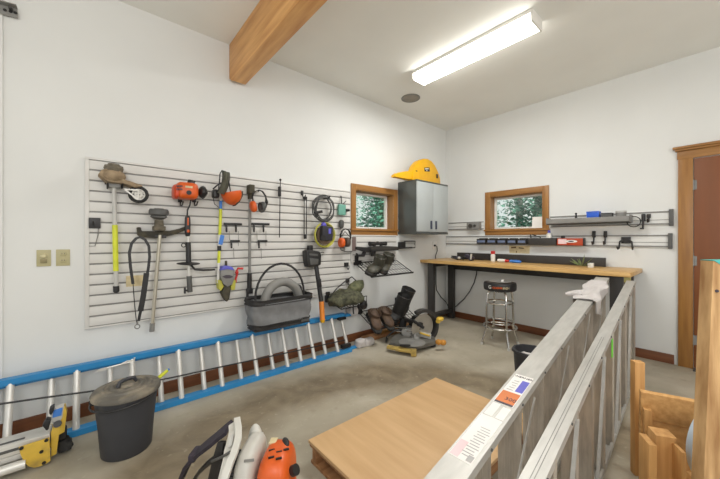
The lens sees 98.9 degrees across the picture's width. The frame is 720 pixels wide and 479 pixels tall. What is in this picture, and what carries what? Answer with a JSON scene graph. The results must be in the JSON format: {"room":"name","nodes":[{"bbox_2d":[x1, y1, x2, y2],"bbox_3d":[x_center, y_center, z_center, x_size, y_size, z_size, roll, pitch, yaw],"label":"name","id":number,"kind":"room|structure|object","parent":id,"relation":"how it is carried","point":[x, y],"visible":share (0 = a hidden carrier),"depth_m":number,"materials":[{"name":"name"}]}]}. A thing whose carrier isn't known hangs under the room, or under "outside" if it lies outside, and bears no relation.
{"room":"garage workshop","nodes":[
{"label":"garage workshop","id":0,"kind":"room"},
{"bbox_2d":[3,0,445,420],"bbox_3d":[-1.372,-0.190,2.784,7.550,3.180,0.170,0,0,-41],"label":"wall","id":1,"kind":"structure","parent":0,"point":[104,79],"depth_m":2.38,"materials":[{"name":"paint"}]},
{"bbox_2d":[0,0,2,423],"bbox_3d":[-2.331,-0.315,1.839,0.262,2.930,0.012,0,0,-41],"label":"trim","id":2,"kind":"structure","parent":1,"relation":"attached to","point":[1,15],"depth_m":1.92,"materials":[{"name":"paint"}]},
{"bbox_2d":[0,0,17,18],"bbox_3d":[-2.210,-1.428,1.907,0.123,0.072,0.064,0,0,-41],"label":"hanger","id":3,"kind":"object","parent":1,"relation":"attached to","point":[6,8],"visible":1,"depth_m":1.92,"materials":[{"name":"black metal"}]},
{"bbox_2d":[36,250,50,266],"bbox_3d":[-2.094,0.127,2.040,0.068,0.109,0.024,0,0,-41],"label":"switch plate","id":4,"kind":"object","parent":1,"relation":"attached to","point":[43,257],"visible":1,"depth_m":2.04,"materials":[{"name":"beige plastic"}]},
{"bbox_2d":[56,249,69,265],"bbox_3d":[-2.026,0.127,2.101,0.069,0.112,0.011,0,0,-41],"label":"wall outlet","id":5,"kind":"object","parent":1,"relation":"attached to","point":[62,255],"visible":1,"depth_m":2.10,"materials":[{"name":"beige plastic"}]},
{"bbox_2d":[85,156,350,329],"bbox_3d":[-1.028,0.028,2.951,2.400,1.218,0.024,0,0,-41],"label":"wall panel","id":6,"kind":"object","parent":1,"relation":"attached to","point":[104,307],"visible":0.81,"depth_m":2.62,"materials":[{"name":"white plastic"}]},
{"bbox_2d":[89,218,100,245],"bbox_3d":[-1.861,-0.050,2.160,0.065,0.203,0.093,0,0,-41],"label":"wall hook","id":7,"kind":"object","parent":6,"relation":"attached to","point":[93,222],"visible":1,"depth_m":2.19,"materials":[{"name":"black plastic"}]},
{"bbox_2d":[128,236,150,328],"bbox_3d":[-1.589,0.312,2.220,0.138,0.670,0.018,0,0,-41],"label":"strap","id":8,"kind":"object","parent":6,"relation":"hanging from","point":[145,275],"visible":1,"depth_m":2.22,"materials":[{"name":"black plastic"}]},
{"bbox_2d":[137,208,184,331],"bbox_3d":[-1.524,0.234,2.407,0.350,0.947,0.157,0,0,-41],"label":"string trimmer","id":9,"kind":"object","parent":6,"relation":"hanging from","point":[159,232],"visible":0.91,"depth_m":2.36,"materials":[{"name":"plastic"}]},
{"bbox_2d":[217,194,224,282],"bbox_3d":[-1.224,-0.041,2.700,0.061,0.850,0.032,0,0,-41],"label":"pole","id":10,"kind":"object","parent":6,"relation":"hanging from","point":[220,237],"visible":0.92,"depth_m":2.69,"materials":[{"name":"yellow plastic"}]},
{"bbox_2d":[211,170,242,207],"bbox_3d":[-1.147,-0.422,2.667,0.236,0.308,0.200,0,0,-41],"label":"helmet","id":11,"kind":"object","parent":6,"relation":"hanging from","point":[233,198],"visible":1,"depth_m":2.61,"materials":[{"name":"orange plastic"}]},
{"bbox_2d":[211,189,219,198],"bbox_3d":[-1.234,-0.385,2.631,0.056,0.076,0.080,0,0,-41],"label":"ear cup","id":12,"kind":"object","parent":11,"relation":"on","point":[214,194],"depth_m":2.60,"materials":[{"name":"black plastic"}]},
{"bbox_2d":[216,261,242,301],"bbox_3d":[-1.157,0.372,2.753,0.223,0.358,0.096,0,0,-41],"label":"tool pouch","id":13,"kind":"object","parent":6,"relation":"hanging from","point":[226,283],"visible":0.94,"depth_m":2.70,"materials":[{"name":"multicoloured fabric"}]},
{"bbox_2d":[224,223,241,252],"bbox_3d":[-1.135,0.018,2.771,0.176,0.330,0.112,0,0,-41],"label":"double hook","id":14,"kind":"object","parent":6,"relation":"attached to","point":[226,224],"visible":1,"depth_m":2.81,"materials":[{"name":"black metal"}]},
{"bbox_2d":[246,184,254,296],"bbox_3d":[-1.029,0.025,2.881,0.062,1.062,0.084,0,0,-41],"label":"pole","id":15,"kind":"object","parent":6,"relation":"hanging from","point":[250,188],"visible":0.92,"depth_m":2.87,"materials":[{"name":"black metal"}]},
{"bbox_2d":[249,190,267,212],"bbox_3d":[-0.941,-0.357,2.874,0.137,0.223,0.191,0,0,13],"label":"earmuffs","id":16,"kind":"object","parent":6,"relation":"hanging from","point":[262,206],"visible":1,"depth_m":2.84,"materials":[{"name":"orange plastic"}]},
{"bbox_2d":[249,201,256,211],"bbox_3d":[-0.979,-0.297,2.825,0.061,0.103,0.090,0,0,-41],"label":"ear cup","id":17,"kind":"object","parent":16,"relation":"on","point":[253,206],"depth_m":2.80,"materials":[{"name":"orange plastic"}]},
{"bbox_2d":[258,202,265,212],"bbox_3d":[-0.914,-0.297,2.880,0.066,0.104,0.094,0,0,-41],"label":"ear cup","id":18,"kind":"object","parent":16,"relation":"on","point":[261,205],"depth_m":2.85,"materials":[{"name":"black plastic"}]},
{"bbox_2d":[278,179,281,237],"bbox_3d":[-0.807,-0.311,3.102,0.027,0.592,0.039,0,0,-41],"label":"rod","id":19,"kind":"object","parent":6,"relation":"hanging from","point":[279,187],"visible":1,"depth_m":3.09,"materials":[{"name":"black metal"}]},
{"bbox_2d":[303,197,306,238],"bbox_3d":[-0.588,-0.229,3.291,0.039,0.457,0.037,0,0,-41],"label":"rod","id":20,"kind":"object","parent":6,"relation":"hanging from","point":[305,198],"visible":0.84,"depth_m":3.28,"materials":[{"name":"black metal"}]},
{"bbox_2d":[303,245,324,322],"bbox_3d":[-0.463,0.476,3.288,0.240,0.818,0.191,0,0,-41],"label":"tool","id":21,"kind":"object","parent":6,"relation":"hanging from","point":[311,258],"visible":1,"depth_m":3.26,"materials":[{"name":"black plastic"}]},
{"bbox_2d":[314,222,334,247],"bbox_3d":[-0.363,-0.044,3.347,0.273,0.278,0.142,0,0,-41],"label":"coil","id":22,"kind":"object","parent":6,"relation":"hanging from","point":[325,234],"visible":1,"depth_m":3.31,"materials":[{"name":"yellow rubber"}]},
{"bbox_2d":[337,196,349,214],"bbox_3d":[-0.195,-0.393,3.625,0.161,0.230,0.044,0,0,-41],"label":"gauge","id":23,"kind":"object","parent":6,"relation":"hanging from","point":[341,209],"visible":1,"depth_m":3.59,"materials":[{"name":"teal plastic"}]},
{"bbox_2d":[338,220,351,251],"bbox_3d":[-0.175,-0.037,3.582,0.196,0.376,0.130,0,0,-41],"label":"earmuffs","id":24,"kind":"object","parent":6,"relation":"hanging from","point":[342,242],"visible":1,"depth_m":3.54,"materials":[{"name":"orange plastic"}]},
{"bbox_2d":[338,238,344,246],"bbox_3d":[-0.211,0.041,3.525,0.068,0.110,0.090,0,0,-41],"label":"ear cup","id":25,"kind":"object","parent":24,"relation":"on","point":[341,241],"depth_m":3.49,"materials":[{"name":"orange plastic"}]},
{"bbox_2d":[344,237,350,246],"bbox_3d":[-0.149,0.037,3.579,0.068,0.110,0.090,0,0,-41],"label":"ear cup","id":26,"kind":"object","parent":24,"relation":"on","point":[347,240],"depth_m":3.55,"materials":[{"name":"plastic"}]},
{"bbox_2d":[344,237,356,250],"bbox_3d":[-0.112,0.061,3.686,0.182,0.170,0.026,0,0,-41],"label":"fittings","id":27,"kind":"object","parent":6,"relation":"hanging from","point":[353,245],"visible":0.71,"depth_m":3.69,"materials":[{"name":"white plastic"}]},
{"bbox_3d":[-1.444,-0.309,2.492,0.030,0.085,0.133,0,0,-41],"label":"wall hook","id":28,"kind":"object","parent":6,"relation":"attached to","visible":0},
{"bbox_2d":[172,180,214,293],"bbox_3d":[-1.340,-0.019,2.505,0.317,0.918,0.184,0,0,-41],"label":"string trimmer","id":29,"kind":"object","parent":28,"relation":"hanging from","point":[188,190],"visible":1,"depth_m":2.47,"materials":[{"name":"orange plastic"}]},
{"bbox_2d":[0,309,445,437],"bbox_3d":[-1.382,1.202,2.652,7.364,0.095,0.016,0,0,-41],"label":"baseboard","id":30,"kind":"structure","parent":1,"relation":"attached to","point":[33,422],"depth_m":2.68,"materials":[{"name":"wood"}]},
{"bbox_2d":[229,0,326,84],"bbox_3d":[0.782,-1.607,0.620,0.131,0.345,5.920,0,0,-41],"label":"beam","id":31,"kind":"structure","parent":1,"relation":"attached to","point":[271,23],"depth_m":2.27,"materials":[{"name":"brown wood"}]},
{"bbox_2d":[325,292,366,309],"bbox_3d":[-0.160,0.678,3.509,0.376,0.156,0.310,0,0,-41],"label":"wire rack","id":32,"kind":"object","parent":1,"relation":"attached to","point":[327,293],"visible":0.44,"depth_m":3.48,"materials":[{"name":"black metal"}]},
{"bbox_2d":[350,235,396,261],"bbox_3d":[0.193,0.116,4.001,0.810,0.333,0.024,0,0,-41],"label":"wall panel","id":33,"kind":"object","parent":1,"relation":"attached to","point":[362,240],"visible":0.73,"depth_m":3.93,"materials":[{"name":"white plastic"}]},
{"bbox_2d":[355,241,410,256],"bbox_3d":[0.346,0.124,4.043,1.040,0.187,0.058,0,0,-41],"label":"shelf","id":34,"kind":"object","parent":33,"relation":"hanging from","point":[372,248],"visible":0.97,"depth_m":3.88,"materials":[{"name":"black plastic"}]},
{"bbox_2d":[350,183,398,235],"bbox_3d":[0.162,-0.362,4.067,0.854,0.635,0.184,0,0,-41],"label":"window","id":35,"kind":"structure","parent":1,"relation":"in","point":[390,196],"depth_m":4.11,"materials":[{"name":"brown wood"}]},
{"bbox_2d":[354,255,413,277],"bbox_3d":[0.307,0.323,3.891,0.750,0.246,0.339,0,0,-41],"label":"wire rack","id":36,"kind":"object","parent":1,"relation":"attached to","point":[356,262],"visible":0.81,"depth_m":3.82,"materials":[{"name":"black metal"}]},
{"bbox_2d":[365,254,386,276],"bbox_3d":[0.197,0.301,3.609,0.200,0.252,0.328,0,0,33],"label":"rubber boot","id":37,"kind":"object","parent":36,"relation":"on","point":[379,260],"visible":0.9,"depth_m":3.57,"materials":[{"name":"rubber"}]},
{"bbox_2d":[380,251,394,274],"bbox_3d":[0.328,0.287,3.760,0.198,0.270,0.309,0,0,20],"label":"rubber boot","id":38,"kind":"object","parent":36,"relation":"on","point":[390,256],"visible":0.75,"depth_m":3.71,"materials":[{"name":"rubber"}]},
{"bbox_2d":[357,297,413,328],"bbox_3d":[0.371,0.938,3.947,0.800,0.256,0.339,0,0,-41],"label":"wire rack","id":39,"kind":"object","parent":1,"relation":"attached to","point":[359,308],"visible":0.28,"depth_m":3.81,"materials":[{"name":"black metal"}]},
{"bbox_2d":[366,308,381,333],"bbox_3d":[0.180,0.961,3.659,0.154,0.260,0.303,0,0,-16],"label":"boot","id":40,"kind":"object","parent":39,"relation":"on","point":[373,316],"visible":1,"depth_m":3.60,"materials":[{"name":"brown leather"}]},
{"bbox_2d":[378,306,394,330],"bbox_3d":[0.310,0.963,3.774,0.157,0.262,0.297,0,0,-41],"label":"boot","id":41,"kind":"object","parent":39,"relation":"on","point":[386,319],"visible":0.86,"depth_m":3.71,"materials":[{"name":"brown leather"}]},
{"bbox_2d":[391,292,411,323],"bbox_3d":[0.466,0.850,3.824,0.323,0.369,0.297,0,0,-41],"label":"boot","id":42,"kind":"object","parent":39,"relation":"on","point":[402,301],"visible":0.77,"depth_m":3.78,"materials":[{"name":"black rubber"}]},
{"bbox_2d":[392,285,415,312],"bbox_3d":[0.569,0.802,3.981,0.286,0.389,0.318,0,0,32],"label":"boot","id":43,"kind":"object","parent":39,"relation":"on","point":[408,290],"visible":0.32,"depth_m":3.98,"materials":[{"name":"black rubber"}]},
{"bbox_2d":[398,179,447,234],"bbox_3d":[0.915,-0.428,4.407,0.715,0.724,0.352,0,0,-41],"label":"upper cabinet","id":44,"kind":"object","parent":1,"relation":"attached to","point":[422,205],"visible":1,"depth_m":4.21,"materials":[{"name":"metal"}]},
{"bbox_2d":[391,159,439,183],"bbox_3d":[0.793,-0.960,4.256,0.963,0.338,0.122,0,0,-41],"label":"baseball cap","id":45,"kind":"object","parent":44,"relation":"on","point":[422,169],"visible":0.94,"depth_m":4.24,"materials":[{"name":"yellow plastic"}]},
{"bbox_3d":[0.679,0.048,4.427,0.363,0.052,0.012,0,0,-41],"label":"strip","id":46,"kind":"object","parent":1,"relation":"attached to","visible":0},
{"bbox_2d":[398,241,414,248],"bbox_3d":[0.681,0.078,4.356,0.433,0.113,0.130,0,0,-41],"label":"bracket","id":47,"kind":"object","parent":46,"relation":"attached to","point":[400,244],"visible":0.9,"depth_m":4.28,"materials":[{"name":"black plastic"}]},
{"bbox_2d":[0,315,695,478],"bbox_3d":[0.549,1.325,0.420,7.380,0.150,5.920,0,0,-41],"label":"floor","id":48,"kind":"structure","parent":0,"point":[301,404],"depth_m":2.44,"materials":[{"name":"concrete"}]},
{"bbox_2d":[0,403,73,476],"bbox_3d":[-2.257,1.084,1.323,1.503,0.308,0.187,0,0,-41],"label":"ladder","id":49,"kind":"object","parent":48,"relation":"on","point":[31,448],"visible":1,"depth_m":1.68,"materials":[{"name":"metal"}]},
{"bbox_2d":[88,375,160,461],"bbox_3d":[-1.393,1.038,1.838,0.345,0.425,0.345,0,0,-41],"label":"dustbin","id":50,"kind":"object","parent":48,"relation":"on","point":[124,408],"visible":1,"depth_m":1.74,"materials":[{"name":"black plastic"}]},
{"bbox_2d":[0,307,374,437],"bbox_3d":[-1.501,1.044,2.382,4.231,0.441,0.299,0,0,-41],"label":"ladder","id":51,"kind":"object","parent":48,"relation":"on","point":[9,383],"visible":0.86,"depth_m":2.42,"materials":[{"name":"metal"}]},
{"bbox_2d":[96,357,135,371],"bbox_3d":[-1.630,0.841,2.058,0.022,0.044,0.213,0,0,44],"label":"rod","id":52,"kind":"object","parent":51,"relation":"on","point":[130,361],"visible":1,"depth_m":2.05,"materials":[{"name":"metal"}]},
{"bbox_2d":[244,263,312,332],"bbox_3d":[-0.763,0.522,2.935,0.637,0.595,0.269,0,0,-41],"label":"tool bag","id":53,"kind":"object","parent":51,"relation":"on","point":[282,310],"visible":0.97,"depth_m":2.82,"materials":[{"name":"grey fabric"}]},
{"bbox_2d":[260,277,302,300],"bbox_3d":[-0.734,0.506,2.920,0.440,0.285,0.096,0,0,-41],"label":"hose","id":54,"kind":"object","parent":53,"relation":"in","point":[273,285],"visible":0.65,"depth_m":2.87,"materials":[{"name":"grey plastic"}]},
{"bbox_2d":[327,277,366,313],"bbox_3d":[-0.146,0.620,3.472,0.496,0.391,0.321,0,0,-41],"label":"camouflage bag","id":55,"kind":"object","parent":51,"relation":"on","point":[352,294],"visible":0.99,"depth_m":3.37,"materials":[{"name":"fabric"}]},
{"bbox_2d":[179,417,299,478],"bbox_3d":[-0.550,0.993,1.298,0.618,0.515,0.464,0,0,-4],"label":"leaf blower","id":56,"kind":"object","parent":48,"relation":"on","point":[254,460],"visible":1,"depth_m":1.21,"materials":[{"name":"orange plastic"}]},
{"bbox_2d":[282,437,288,445],"bbox_3d":[-0.306,0.837,1.268,0.031,0.024,0.058,0,0,-41],"label":"vent","id":57,"kind":"object","parent":56,"relation":"attached to","point":[285,442],"depth_m":1.26,"materials":[{"name":"black plastic"}]},
{"bbox_2d":[361,331,398,339],"bbox_3d":[0.429,1.228,4.102,1.000,0.045,0.120,0,0,-41],"label":"plank","id":58,"kind":"object","parent":48,"relation":"on","point":[373,335],"visible":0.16,"depth_m":3.88,"materials":[{"name":"brown wood"}]},
{"bbox_2d":[385,308,445,356],"bbox_3d":[0.622,1.041,3.583,0.695,0.425,0.660,0,0,-7],"label":"saw","id":59,"kind":"object","parent":48,"relation":"on","point":[421,331],"visible":1,"depth_m":3.61,"materials":[{"name":"black plastic"}]},
{"bbox_2d":[310,435,522,478],"bbox_3d":[0.408,1.196,1.825,1.180,0.108,0.745,0,0,-41],"label":"pallet","id":60,"kind":"object","parent":48,"relation":"on","point":[317,460],"visible":0.1,"depth_m":1.64,"materials":[{"name":"brown wood"}]},
{"bbox_2d":[309,378,522,478],"bbox_3d":[0.408,1.132,1.825,1.190,0.018,0.755,0,0,-41],"label":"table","id":61,"kind":"object","parent":60,"relation":"on","point":[404,436],"visible":0.68,"depth_m":1.77,"materials":[{"name":"brown wood"}]},
{"bbox_2d":[480,280,518,350],"bbox_3d":[1.661,0.875,3.658,0.381,0.753,0.381,0,0,-41],"label":"bar stool","id":62,"kind":"object","parent":48,"relation":"on","point":[495,286],"visible":1,"depth_m":3.57,"materials":[{"name":"silver metal"}]},
{"bbox_2d":[512,344,536,370],"bbox_3d":[1.450,1.095,2.612,0.292,0.310,0.292,0,0,-41],"label":"bucket","id":63,"kind":"object","parent":48,"relation":"on","point":[519,356],"visible":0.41,"depth_m":2.64,"materials":[{"name":"black plastic"}]},
{"bbox_2d":[424,277,635,478],"bbox_3d":[1.083,0.803,1.597,3.596,0.882,0.321,0,0,-44],"label":"stepladder","id":64,"kind":"object","parent":48,"relation":"on","point":[572,390],"visible":0.96,"depth_m":1.48,"materials":[{"name":"metal"}]},
{"bbox_2d":[565,279,607,314],"bbox_3d":[1.918,0.473,2.570,0.620,0.215,0.236,0,0,-41],"label":"cleaning cloth","id":65,"kind":"object","parent":64,"relation":"on","point":[595,290],"visible":0.98,"depth_m":2.48,"materials":[{"name":"white fabric"}]},
{"bbox_2d":[420,252,641,318],"bbox_3d":[1.940,0.730,3.935,0.674,1.040,2.396,0,0,-41],"label":"workbench","id":66,"kind":"object","parent":48,"relation":"on","point":[531,265],"visible":0.72,"depth_m":3.86,"materials":[{"name":"brown wood"}]},
{"bbox_2d":[451,254,474,260],"bbox_3d":[1.505,0.261,4.496,0.169,0.104,0.333,0,0,-41],"label":"heap","id":67,"kind":"object","parent":66,"relation":"on","point":[470,257],"visible":1,"depth_m":4.42,"materials":[{"name":"black plastic"}]},
{"bbox_2d":[420,258,641,277],"bbox_3d":[1.940,0.331,3.935,0.674,0.042,2.396,0,0,-41],"label":"countertop","id":68,"kind":"structure","parent":66,"relation":"on","point":[576,269],"depth_m":3.47,"materials":[{"name":"brown wood"}]},
{"bbox_2d":[571,254,589,265],"bbox_3d":[2.448,0.231,3.419,0.028,0.138,0.260,0,0,-19],"label":"plant","id":69,"kind":"object","parent":66,"relation":"on","point":[579,261],"visible":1,"depth_m":3.42,"materials":[{"name":"green plant"}]},
{"bbox_2d":[630,359,644,475],"bbox_3d":[1.477,0.950,1.640,0.046,0.600,0.040,0,0,12],"label":"timber post","id":70,"kind":"object","parent":48,"relation":"on","point":[637,367],"visible":0.73,"depth_m":1.62,"materials":[{"name":"brown wood"}]},
{"bbox_2d":[639,433,656,478],"bbox_3d":[1.190,1.039,1.275,0.026,0.422,0.085,0,0,20],"label":"timber offcut","id":71,"kind":"object","parent":48,"relation":"on","point":[647,448],"visible":1,"depth_m":1.26,"materials":[{"name":"brown wood"}]},
{"bbox_2d":[648,426,677,478],"bbox_3d":[1.274,1.032,1.300,0.070,0.435,0.070,0,0,20],"label":"timber offcut","id":72,"kind":"object","parent":48,"relation":"on","point":[663,439],"visible":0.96,"depth_m":1.27,"materials":[{"name":"brown wood"}]},
{"bbox_2d":[639,389,693,471],"bbox_3d":[1.462,0.998,1.460,0.199,0.504,0.074,0,0,30],"label":"panel","id":73,"kind":"object","parent":48,"relation":"on","point":[673,413],"visible":0.41,"depth_m":1.46,"materials":[{"name":"brown wood"}]},
{"bbox_2d":[672,443,685,478],"bbox_3d":[1.278,1.042,1.240,0.014,0.417,0.085,0,0,20],"label":"timber offcut","id":74,"kind":"object","parent":48,"relation":"on","point":[678,455],"visible":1,"depth_m":1.22,"materials":[{"name":"brown wood"}]},
{"bbox_2d":[686,471,690,478],"bbox_3d":[1.440,1.118,1.250,0.140,0.262,0.080,0,0,20],"label":"timber offcut","id":75,"kind":"object","parent":48,"relation":"on","point":[688,474],"visible":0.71,"depth_m":1.30,"materials":[{"name":"brown wood"}]},
{"bbox_2d":[686,419,693,468],"bbox_3d":[1.440,0.832,1.251,0.309,0.309,0.030,0,0,-17],"label":"lid","id":76,"kind":"object","parent":75,"relation":"on","point":[689,441],"visible":0.11,"depth_m":1.22,"materials":[{"name":"white plastic"}]},
{"bbox_2d":[691,259,719,478],"bbox_3d":[1.225,0.661,1.057,0.271,1.178,0.061,0,0,-12],"label":"board","id":77,"kind":"object","parent":48,"relation":"on","point":[706,424],"visible":1,"depth_m":1.04,"materials":[{"name":"brown wood"}]},
{"bbox_2d":[118,0,719,130],"bbox_3d":[0.560,-1.855,0.561,7.580,0.150,6.120,0,0,-41],"label":"ceiling","id":78,"kind":"structure","parent":0,"point":[370,50],"depth_m":2.76,"materials":[{"name":"paint"}]},
{"bbox_2d":[401,94,419,102],"bbox_3d":[0.640,-1.774,3.887,0.236,0.011,0.236,0,0,-41],"label":"ceiling speaker","id":79,"kind":"object","parent":78,"relation":"attached to","point":[408,98],"visible":1,"depth_m":3.88},
{"bbox_2d":[403,95,418,101],"bbox_3d":[0.640,-1.771,3.887,0.197,0.005,0.197,0,0,10],"label":"grille","id":80,"kind":"object","parent":79,"relation":"attached to","point":[406,98],"depth_m":3.88,"materials":[{"name":"grey metal"}]},
{"bbox_2d":[412,8,542,85],"bbox_3d":[1.018,-1.732,2.888,0.210,0.095,1.190,0,0,-41],"label":"ceiling light","id":81,"kind":"object","parent":78,"relation":"attached to","point":[529,22],"visible":1,"depth_m":2.73,"materials":[{"name":"white plastic"}]},
{"bbox_2d":[446,47,719,367],"bbox_3d":[3.411,-0.190,2.881,0.170,3.180,5.920,0,0,-41],"label":"wall","id":82,"kind":"structure","parent":0,"point":[605,147],"depth_m":3.56,"materials":[{"name":"paint"}]},
{"bbox_2d":[448,221,483,229],"bbox_3d":[1.640,-0.205,4.795,0.020,0.130,0.597,0,0,-41],"label":"track","id":83,"kind":"object","parent":82,"relation":"attached to","point":[452,225],"visible":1,"depth_m":4.86,"materials":[{"name":"metal"}]},
{"bbox_2d":[467,222,480,229],"bbox_3d":[1.711,-0.196,4.636,0.110,0.110,0.200,0,0,-41],"label":"holder","id":84,"kind":"object","parent":83,"relation":"attached to","point":[470,225],"visible":1,"depth_m":4.59,"materials":[{"name":"grey metal"}]},
{"bbox_2d":[484,185,549,234],"bbox_3d":[2.176,-0.370,4.276,0.184,0.630,0.869,0,0,-41],"label":"window","id":85,"kind":"structure","parent":82,"relation":"in","point":[491,198],"depth_m":4.26,"materials":[{"name":"brown wood"}]},
{"bbox_2d":[532,217,541,227],"bbox_3d":[2.341,-0.218,4.048,0.025,0.149,0.145,0,0,-41],"label":"paper card","id":86,"kind":"object","parent":85,"relation":"on","point":[536,221],"visible":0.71,"depth_m":4.06,"materials":[{"name":"white paper"}]},
{"bbox_2d":[509,246,529,253],"bbox_3d":[2.168,0.143,4.192,0.004,0.105,0.274,0,0,-41],"label":"electrical outlet","id":87,"kind":"object","parent":82,"relation":"attached to","point":[512,249],"visible":1,"depth_m":4.19,"materials":[{"name":"brown plastic"}]},
{"bbox_2d":[446,233,672,248],"bbox_3d":[2.263,0.020,4.062,0.030,0.156,2.616,0,0,-41],"label":"track","id":88,"kind":"object","parent":82,"relation":"attached to","point":[639,240],"visible":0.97,"depth_m":3.50,"materials":[{"name":"paint"}]},
{"bbox_2d":[517,238,527,243],"bbox_3d":[2.167,0.029,4.102,0.080,0.082,0.114,0,0,-41],"label":"bin","id":89,"kind":"object","parent":88,"relation":"attached to","point":[520,240],"visible":0.86,"depth_m":4.09,"materials":[{"name":"blue plastic"}]},
{"bbox_2d":[528,238,556,244],"bbox_3d":[2.327,0.033,3.922,0.073,0.090,0.316,0,0,-41],"label":"tray","id":90,"kind":"object","parent":88,"relation":"attached to","point":[531,241],"visible":0.86,"depth_m":3.89,"materials":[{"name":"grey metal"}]},
{"bbox_2d":[557,238,585,245],"bbox_3d":[2.528,0.033,3.690,0.070,0.090,0.275,0,0,-41],"label":"box","id":91,"kind":"object","parent":88,"relation":"attached to","point":[560,241],"visible":1,"depth_m":3.65,"materials":[{"name":"red plastic"}]},
{"bbox_2d":[616,237,633,249],"bbox_3d":[2.856,0.048,3.314,0.074,0.138,0.145,0,0,-41],"label":"hook","id":92,"kind":"object","parent":88,"relation":"attached to","point":[627,240],"visible":1,"depth_m":3.33,"materials":[{"name":"black plastic"}]},
{"bbox_2d":[446,311,673,363],"bbox_3d":[2.269,1.202,4.066,0.016,0.095,2.635,0,0,-41],"label":"baseboard","id":93,"kind":"structure","parent":82,"relation":"attached to","point":[639,352],"depth_m":3.99,"materials":[{"name":"brown wood"}]},
{"bbox_2d":[550,209,673,227],"bbox_3d":[2.763,-0.215,3.481,0.030,0.166,1.097,0,0,-41],"label":"track","id":94,"kind":"object","parent":82,"relation":"attached to","point":[664,217],"visible":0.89,"depth_m":3.26,"materials":[{"name":"metal"}]},
{"bbox_2d":[546,214,632,224],"bbox_3d":[2.592,-0.213,3.529,0.185,0.085,0.783,0,0,-41],"label":"shelf","id":95,"kind":"object","parent":94,"relation":"attached to","point":[613,219],"visible":0.99,"depth_m":3.44,"materials":[{"name":"grey metal"}]},
{"bbox_2d":[549,221,631,224],"bbox_3d":[2.594,-0.210,3.531,0.179,0.079,0.771,0,0,-41],"label":"tray","id":96,"kind":"object","parent":95,"relation":"on","point":[550,222],"depth_m":3.52,"materials":[{"name":"grey metal"}]},
{"bbox_2d":[586,211,600,217],"bbox_3d":[2.633,-0.275,3.471,0.104,0.070,0.117,0,0,-41],"label":"plastic box","id":97,"kind":"object","parent":95,"relation":"on","point":[590,213],"visible":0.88,"depth_m":3.44,"materials":[{"name":"blue plastic"}]},
{"bbox_2d":[615,211,626,215],"bbox_3d":[2.788,-0.270,3.291,0.094,0.060,0.094,0,0,-41],"label":"tin","id":98,"kind":"object","parent":95,"relation":"on","point":[617,213],"visible":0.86,"depth_m":3.26,"materials":[{"name":"grey metal"}]},
{"bbox_2d":[626,214,645,228],"bbox_3d":[2.905,-0.182,3.245,0.089,0.162,0.144,0,0,-41],"label":"hook","id":99,"kind":"object","parent":94,"relation":"attached to","point":[643,216],"visible":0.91,"depth_m":3.22,"materials":[{"name":"black plastic"}]},
{"bbox_2d":[672,140,719,371],"bbox_3d":[3.464,0.173,2.613,0.100,2.153,1.144,0,0,-41],"label":"door","id":100,"kind":"structure","parent":82,"relation":"in","point":[705,184],"depth_m":2.96,"materials":[{"name":"brown wood"}]},
{"label":"outside","id":101,"kind":"structure","parent":0,"visible":0},
{"bbox_3d":[0.636,1.625,8.461,24.000,0.050,24.000,0,0,-41],"label":"trim","id":102,"kind":"structure","parent":101,"visible":0},
{"bbox_2d":[356,196,381,226],"bbox_3d":[0.683,-2.105,12.757,2.250,7.413,2.169,0,0,-41],"label":"tree","id":103,"kind":"object","parent":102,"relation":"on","point":[377,200],"visible":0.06,"depth_m":12.69,"materials":[{"name":"green plant"}]},
{"bbox_2d":[360,196,383,226],"bbox_3d":[0.721,-1.606,9.882,1.873,6.416,1.791,0,0,-41],"label":"tree","id":104,"kind":"object","parent":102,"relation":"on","point":[365,197],"visible":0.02,"depth_m":9.79,"materials":[{"name":"green plant"}]},
{"bbox_2d":[364,197,383,227],"bbox_3d":[0.647,-1.372,8.065,1.283,5.947,1.316,0,0,-41],"label":"tree","id":105,"kind":"object","parent":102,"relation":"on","point":[380,218],"visible":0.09,"depth_m":8.04,"materials":[{"name":"green plant"}]},
{"bbox_2d":[497,197,534,226],"bbox_3d":[5.128,-2.092,9.957,2.007,7.388,1.972,0,0,-4],"label":"tree","id":106,"kind":"object","parent":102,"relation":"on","point":[519,199],"visible":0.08,"depth_m":9.90,"materials":[{"name":"green plant"}]},
{"bbox_2d":[510,197,541,226],"bbox_3d":[4.583,-1.606,7.886,1.666,6.415,1.653,0,0,-41],"label":"tree","id":107,"kind":"object","parent":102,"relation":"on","point":[524,211],"visible":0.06,"depth_m":7.96,"materials":[{"name":"green plant"}]},
{"bbox_2d":[530,196,541,216],"bbox_3d":[4.028,-1.347,6.370,0.946,5.897,0.878,0,0,-41],"label":"tree","id":108,"kind":"object","parent":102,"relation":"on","point":[537,197],"visible":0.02,"depth_m":6.48,"materials":[{"name":"green plant"}]},
{"bbox_3d":[-0.366,-0.470,3.426,0.030,0.055,0.123,0,0,-41],"label":"wall hook","id":109,"kind":"object","parent":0,"visible":0},
{"bbox_2d":[312,194,334,221],"bbox_3d":[-0.394,-0.337,3.389,0.300,0.309,0.103,0,0,-41],"label":"coiled cable","id":110,"kind":"object","parent":109,"relation":"hanging from","point":[322,196],"visible":0.98,"depth_m":3.36,"materials":[{"name":"black plastic"}]},
{"bbox_3d":[-1.798,-0.402,2.194,0.030,0.085,0.123,0,0,-41],"label":"wall hook","id":111,"kind":"object","parent":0,"visible":0},
{"bbox_2d":[98,163,148,292],"bbox_3d":[-1.709,-0.075,2.232,0.291,0.931,0.173,0,0,-41],"label":"attachment","id":112,"kind":"object","parent":111,"relation":"hanging from","point":[113,174],"visible":0.99,"depth_m":2.20,"materials":[{"name":"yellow plastic"}]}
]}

